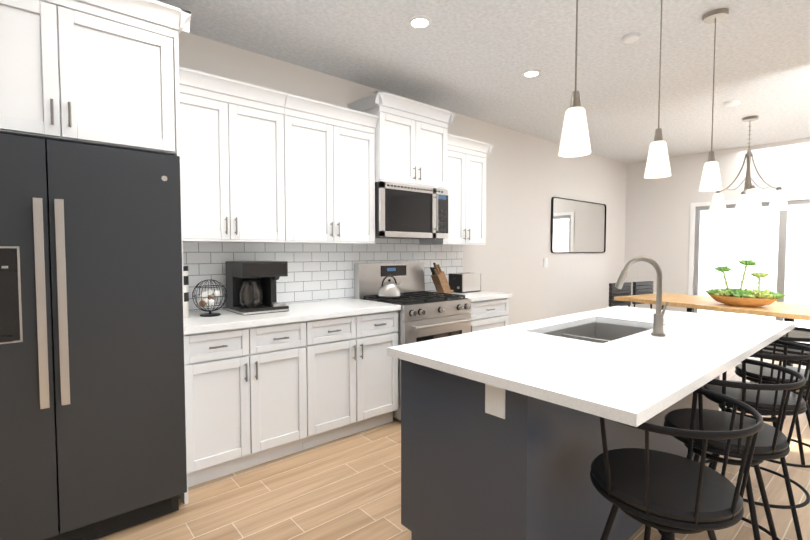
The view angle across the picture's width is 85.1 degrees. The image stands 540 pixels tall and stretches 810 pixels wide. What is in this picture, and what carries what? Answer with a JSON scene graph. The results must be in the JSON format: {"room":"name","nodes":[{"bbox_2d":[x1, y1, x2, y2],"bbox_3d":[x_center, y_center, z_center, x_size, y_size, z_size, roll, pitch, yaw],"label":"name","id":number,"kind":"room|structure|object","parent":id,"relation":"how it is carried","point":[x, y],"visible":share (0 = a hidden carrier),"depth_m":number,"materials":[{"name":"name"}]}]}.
{"room":"kitchen and dining room","nodes":[
{"label":"kitchen and dining room","id":0,"kind":"room"},
{"bbox_2d":[75,0,626,324],"bbox_3d":[0.618,-0.261,4.793,8.137,2.760,0.120,-2,3,-41],"label":"wall","id":1,"kind":"structure","parent":0,"point":[528,177],"depth_m":5.40,"materials":[{"name":"white paint"}]},
{"bbox_2d":[179,66,286,242],"bbox_3d":[-1.197,-0.683,2.881,0.747,1.000,0.377,-2,3,-41],"label":"upper cabinet","id":2,"kind":"object","parent":1,"relation":"attached to","point":[232,167],"visible":0.9,"depth_m":2.78,"materials":[{"name":"white paint"}]},
{"bbox_2d":[183,238,462,311],"bbox_3d":[-0.493,-0.016,3.763,2.928,0.560,0.008,-2,3,-41],"label":"backsplash","id":3,"kind":"structure","parent":1,"relation":"attached to","point":[320,272],"depth_m":3.55,"materials":[{"name":"tile"}]},
{"bbox_2d":[284,93,378,243],"bbox_3d":[-0.620,-0.705,3.376,0.772,1.000,0.377,-2,3,-41],"label":"upper cabinet","id":4,"kind":"object","parent":1,"relation":"attached to","point":[329,174],"visible":0.96,"depth_m":3.24,"materials":[{"name":"white paint"}]},
{"bbox_2d":[347,90,455,189],"bbox_3d":[-0.016,-1.060,3.845,0.870,0.682,0.432,-2,3,-41],"label":"upper cabinet","id":5,"kind":"object","parent":1,"relation":"attached to","point":[410,149],"visible":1,"depth_m":3.67,"materials":[{"name":"white paint"}]},
{"bbox_2d":[375,181,448,238],"bbox_3d":[-0.010,-0.498,3.862,0.766,0.435,0.432,-2,3,-41],"label":"microwave","id":6,"kind":"object","parent":5,"relation":"attached to","point":[403,211],"visible":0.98,"depth_m":3.69,"materials":[{"name":"black plastic"}]},
{"bbox_2d":[419,133,493,244],"bbox_3d":[0.511,-0.747,4.348,0.663,1.000,0.377,-2,3,-41],"label":"upper cabinet","id":7,"kind":"object","parent":1,"relation":"attached to","point":[466,177],"visible":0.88,"depth_m":4.23,"materials":[{"name":"white paint"}]},
{"bbox_2d":[544,258,547,267],"bbox_3d":[1.838,-0.095,5.758,0.080,0.125,0.013,-2,3,-41],"label":"switch plate","id":8,"kind":"object","parent":1,"relation":"attached to","point":[545,262],"visible":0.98,"depth_m":5.75,"materials":[{"name":"white plastic"}]},
{"bbox_2d":[551,197,605,252],"bbox_3d":[2.510,-0.616,6.304,1.520,0.740,0.026,-2,3,-41],"label":"mirror","id":9,"kind":"object","parent":1,"relation":"attached to","point":[578,226],"visible":1,"depth_m":6.24,"materials":[{"name":"black metal"}]},
{"bbox_2d":[95,357,809,539],"bbox_3d":[1.952,1.321,1.310,10.740,0.100,7.240,-2,3,-41],"label":"floor","id":10,"kind":"structure","parent":0,"point":[346,487],"depth_m":2.36,"materials":[{"name":"brown wood"}]},
{"bbox_2d":[0,133,186,539],"bbox_3d":[-1.674,0.336,2.166,0.910,1.785,0.812,-2,3,-41],"label":"fridge","id":11,"kind":"object","parent":10,"relation":"on","point":[92,418],"visible":1,"depth_m":1.95,"materials":[{"name":"grey metal"}]},
{"bbox_2d":[0,0,190,504],"bbox_3d":[-1.700,-0.029,2.219,1.010,2.520,0.767,-2,3,-41],"label":"tall cabinet","id":12,"kind":"object","parent":10,"relation":"on","point":[73,71],"visible":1,"depth_m":2.00,"materials":[{"name":"white paint"}]},
{"bbox_2d":[185,321,306,486],"bbox_3d":[-1.105,0.765,2.837,0.747,0.880,0.642,-2,3,-41],"label":"base cabinet","id":13,"kind":"object","parent":10,"relation":"on","point":[246,398],"visible":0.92,"depth_m":2.60,"materials":[{"name":"white paint"}]},
{"bbox_2d":[184,298,400,334],"bbox_3d":[-0.814,0.294,3.071,1.521,0.039,0.638,-2,3,-41],"label":"countertop","id":14,"kind":"structure","parent":13,"relation":"on","point":[195,322],"depth_m":2.87,"materials":[{"name":"white stone"}]},
{"bbox_2d":[183,265,188,317],"bbox_3d":[-1.373,0.130,2.674,0.112,0.320,0.112,-2,3,-41],"label":"canister","id":15,"kind":"object","parent":14,"relation":"on","point":[186,292],"visible":0.27,"depth_m":2.66,"materials":[{"name":"white ceramic"}]},
{"bbox_2d":[192,279,226,316],"bbox_3d":[-1.228,0.173,2.775,0.204,0.227,0.204,-2,3,-41],"label":"basket","id":16,"kind":"object","parent":14,"relation":"on","point":[204,300],"visible":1,"depth_m":2.76,"materials":[{"name":"black metal"}]},
{"bbox_2d":[226,261,288,314],"bbox_3d":[-1.000,0.109,2.986,0.309,0.335,0.333,-2,3,-41],"label":"coffee maker","id":17,"kind":"object","parent":14,"relation":"on","point":[250,287],"visible":1,"depth_m":2.91,"materials":[{"name":"black plastic"}]},
{"bbox_2d":[302,311,397,449],"bbox_3d":[-0.528,0.743,3.332,0.772,0.880,0.642,-2,3,-41],"label":"base cabinet","id":18,"kind":"object","parent":10,"relation":"on","point":[352,374],"visible":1,"depth_m":3.08,"materials":[{"name":"white paint"}]},
{"bbox_2d":[354,262,472,421],"bbox_3d":[0.088,0.553,3.792,0.760,1.220,0.735,-2,3,-41],"label":"range","id":19,"kind":"object","parent":10,"relation":"on","point":[423,315],"visible":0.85,"depth_m":3.68,"materials":[{"name":"silver metal"}]},
{"bbox_2d":[378,275,401,297],"bbox_3d":[-0.116,0.132,3.664,0.226,0.182,0.190,-2,3,-41],"label":"kettle","id":20,"kind":"object","parent":19,"relation":"on","point":[389,289],"visible":1,"depth_m":3.59,"materials":[{"name":"silver metal"}]},
{"bbox_2d":[470,298,508,331],"bbox_3d":[0.584,0.702,4.287,0.613,0.880,0.642,-2,3,-41],"label":"base cabinet","id":21,"kind":"object","parent":10,"relation":"on","point":[489,314],"visible":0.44,"depth_m":4.07,"materials":[{"name":"white paint"}]},
{"bbox_2d":[433,291,512,301],"bbox_3d":[0.588,0.242,4.275,0.630,0.039,0.638,-2,3,-41],"label":"countertop","id":22,"kind":"structure","parent":21,"relation":"on","point":[481,296],"depth_m":4.12,"materials":[{"name":"white stone"}]},
{"bbox_2d":[430,263,452,292],"bbox_3d":[0.345,0.078,4.203,0.240,0.297,0.100,-2,3,-41],"label":"knife block","id":23,"kind":"object","parent":22,"relation":"on","point":[439,279],"visible":0.96,"depth_m":4.16,"materials":[{"name":"brown wood"}]},
{"bbox_2d":[449,272,480,292],"bbox_3d":[0.589,0.123,4.389,0.310,0.186,0.180,-2,3,-41],"label":"toaster","id":24,"kind":"object","parent":22,"relation":"on","point":[465,282],"visible":0.96,"depth_m":4.31,"materials":[{"name":"silver metal"}]},
{"bbox_2d":[398,358,720,539],"bbox_3d":[1.019,0.789,2.450,2.199,0.865,0.678,-2,3,-41],"label":"kitchen island","id":25,"kind":"object","parent":10,"relation":"on","point":[471,469],"depth_m":1.69,"materials":[{"name":"grey paint"}]},
{"bbox_2d":[485,384,505,418],"bbox_3d":[0.318,0.462,1.556,0.007,0.105,0.084,-2,3,-41],"label":"outlet","id":26,"kind":"object","parent":25,"relation":"attached to","point":[494,401],"visible":0.9,"depth_m":1.55,"materials":[{"name":"white plastic"}]},
{"bbox_2d":[387,306,794,429],"bbox_3d":[1.135,0.345,2.300,2.296,0.035,1.050,-2,3,-41],"label":"island countertop","id":27,"kind":"structure","parent":25,"relation":"on","point":[629,379],"depth_m":1.78,"materials":[{"name":"white stone"}]},
{"bbox_2d":[539,318,646,341],"bbox_3d":[1.077,0.456,2.460,0.825,0.224,0.444,-2,3,-41],"label":"sink","id":28,"kind":"object","parent":27,"relation":"in","point":[598,331],"depth_m":2.76,"materials":[{"name":"grey metal"}]},
{"bbox_2d":[614,257,667,336],"bbox_3d":[1.233,0.128,2.302,0.112,0.397,0.252,-2,3,-41],"label":"faucet","id":29,"kind":"object","parent":27,"relation":"on","point":[658,325],"visible":1,"depth_m":2.21,"materials":[{"name":"silver metal"}]},
{"bbox_2d":[609,282,630,306],"bbox_3d":[2.870,0.630,5.518,0.420,0.917,0.445,-1,3,-30],"label":"dining chair","id":30,"kind":"object","parent":10,"relation":"on","point":[625,290],"visible":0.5,"depth_m":5.63,"materials":[{"name":"black wood"}]},
{"bbox_2d":[632,281,653,308],"bbox_3d":[3.302,0.620,5.771,0.420,0.917,0.445,-1,3,-30],"label":"dining chair","id":31,"kind":"object","parent":10,"relation":"on","point":[642,287],"visible":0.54,"depth_m":5.89,"materials":[{"name":"black wood"}]},
{"bbox_2d":[590,388,763,539],"bbox_3d":[0.815,0.840,1.399,0.489,0.860,0.478,-1,3,-27],"label":"stool","id":32,"kind":"object","parent":10,"relation":"on","point":[670,494],"visible":0.92,"depth_m":1.29,"materials":[{"name":"black metal"}]},
{"bbox_2d":[614,293,809,366],"bbox_3d":[3.571,0.738,4.816,1.090,0.763,2.100,-1,3,-30],"label":"dining table","id":33,"kind":"object","parent":10,"relation":"on","point":[790,312],"visible":0.48,"depth_m":4.56,"materials":[{"name":"brown wood"}]},
{"bbox_2d":[705,259,785,306],"bbox_3d":[3.476,0.128,4.521,0.425,0.479,0.712,-1,3,-30],"label":"bowl","id":34,"kind":"object","parent":33,"relation":"on","point":[740,296],"visible":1,"depth_m":4.44,"materials":[{"name":"brown wood"}]},
{"bbox_2d":[657,358,805,539],"bbox_3d":[1.300,0.822,1.803,0.489,0.860,0.478,-2,3,-45],"label":"stool","id":35,"kind":"object","parent":10,"relation":"on","point":[772,443],"visible":0.56,"depth_m":1.68,"materials":[{"name":"black metal"}]},
{"bbox_2d":[699,340,809,539],"bbox_3d":[1.759,0.803,2.236,0.478,0.860,0.490,2,3,37],"label":"stool","id":36,"kind":"object","parent":10,"relation":"on","point":[769,402],"visible":0.5,"depth_m":2.08,"materials":[{"name":"black metal"}]},
{"bbox_2d":[735,327,809,479],"bbox_3d":[2.221,0.787,2.620,0.478,0.860,0.489,1,3,25],"label":"stool","id":37,"kind":"object","parent":10,"relation":"on","point":[752,373],"visible":0.48,"depth_m":2.55,"materials":[{"name":"black metal"}]},
{"bbox_2d":[756,330,809,410],"bbox_3d":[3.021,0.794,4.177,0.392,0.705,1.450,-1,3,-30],"label":"stool","id":38,"kind":"object","parent":10,"relation":"on","point":[768,349],"depth_m":3.58,"materials":[{"name":"black metal"}]},
{"bbox_2d":[156,0,809,163],"bbox_3d":[1.952,-1.536,1.187,10.740,0.100,7.240,-2,3,-41],"label":"ceiling","id":39,"kind":"structure","parent":0,"point":[475,59],"depth_m":3.27,"materials":[{"name":"paint"}]},
{"bbox_2d":[408,15,431,27],"bbox_3d":[0.092,-1.547,2.753,0.150,0.013,0.150,-2,3,-41],"label":"recessed light","id":40,"kind":"object","parent":39,"relation":"in","point":[419,21],"visible":1,"depth_m":2.73,"materials":[{"name":"white"}]},
{"bbox_2d":[522,69,540,76],"bbox_3d":[1.017,-1.581,3.548,0.150,0.013,0.150,-2,3,-41],"label":"recessed light","id":41,"kind":"object","parent":39,"relation":"in","point":[531,72],"visible":1,"depth_m":3.53,"materials":[{"name":"white"}]},
{"bbox_2d":[558,0,590,156],"bbox_3d":[0.654,-0.976,1.678,0.132,1.058,0.132,-2,3,-41],"label":"pendant light","id":42,"kind":"object","parent":39,"relation":"hanging from","point":[575,141],"visible":1,"depth_m":1.67,"materials":[{"name":"white glass"}]},
{"bbox_2d":[623,32,639,42],"bbox_3d":[1.510,-1.547,2.944,0.100,0.030,0.100,-2,3,-41],"label":"smoke detector","id":43,"kind":"object","parent":39,"relation":"attached to","point":[631,37],"visible":1,"depth_m":2.92,"materials":[{"name":"white plastic"}]},
{"bbox_2d":[644,0,670,177],"bbox_3d":[1.267,-0.998,2.192,0.132,1.058,0.132,-2,3,-41],"label":"pendant light","id":44,"kind":"object","parent":39,"relation":"hanging from","point":[657,164],"visible":1,"depth_m":2.18,"materials":[{"name":"white glass"}]},
{"bbox_2d":[699,8,728,191],"bbox_3d":[1.879,-1.020,2.691,0.132,1.058,0.132,-2,3,-41],"label":"pendant light","id":45,"kind":"object","parent":39,"relation":"hanging from","point":[710,179],"visible":1,"depth_m":2.67,"materials":[{"name":"white glass"}]},
{"bbox_2d":[724,100,739,106],"bbox_3d":[3.147,-1.603,4.245,0.130,0.030,0.130,-2,3,-41],"label":"recessed light","id":46,"kind":"object","parent":39,"relation":"attached to","point":[730,103],"visible":1,"depth_m":4.21,"materials":[{"name":"white plastic"}]},
{"bbox_2d":[708,116,788,213],"bbox_3d":[3.710,-1.137,4.762,0.538,1.003,0.538,-1,3,-16],"label":"chandelier","id":47,"kind":"object","parent":39,"relation":"hanging from","point":[748,201],"visible":1,"depth_m":4.72,"materials":[{"name":"white glass"}]},
{"bbox_2d":[624,137,809,311],"bbox_3d":[5.979,-0.257,4.707,0.120,2.760,7.000,-2,3,-41],"label":"wall","id":48,"kind":"structure","parent":0,"point":[657,228],"depth_m":6.69,"materials":[{"name":"white paint"}]},
{"bbox_2d":[688,194,809,342],"bbox_3d":[4.985,0.054,5.845,0.102,2.040,2.120,-2,3,-41],"label":"door","id":49,"kind":"structure","parent":48,"relation":"in","point":[696,230],"depth_m":6.11,"materials":[{"name":"white glass"}]},
{"label":"outside","id":50,"kind":"structure","parent":0,"visible":0},
{"bbox_2d":[699,204,809,328],"bbox_3d":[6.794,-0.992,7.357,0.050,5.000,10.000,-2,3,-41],"label":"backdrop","id":51,"kind":"structure","parent":50,"point":[795,247],"depth_m":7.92,"materials":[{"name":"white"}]}
]}

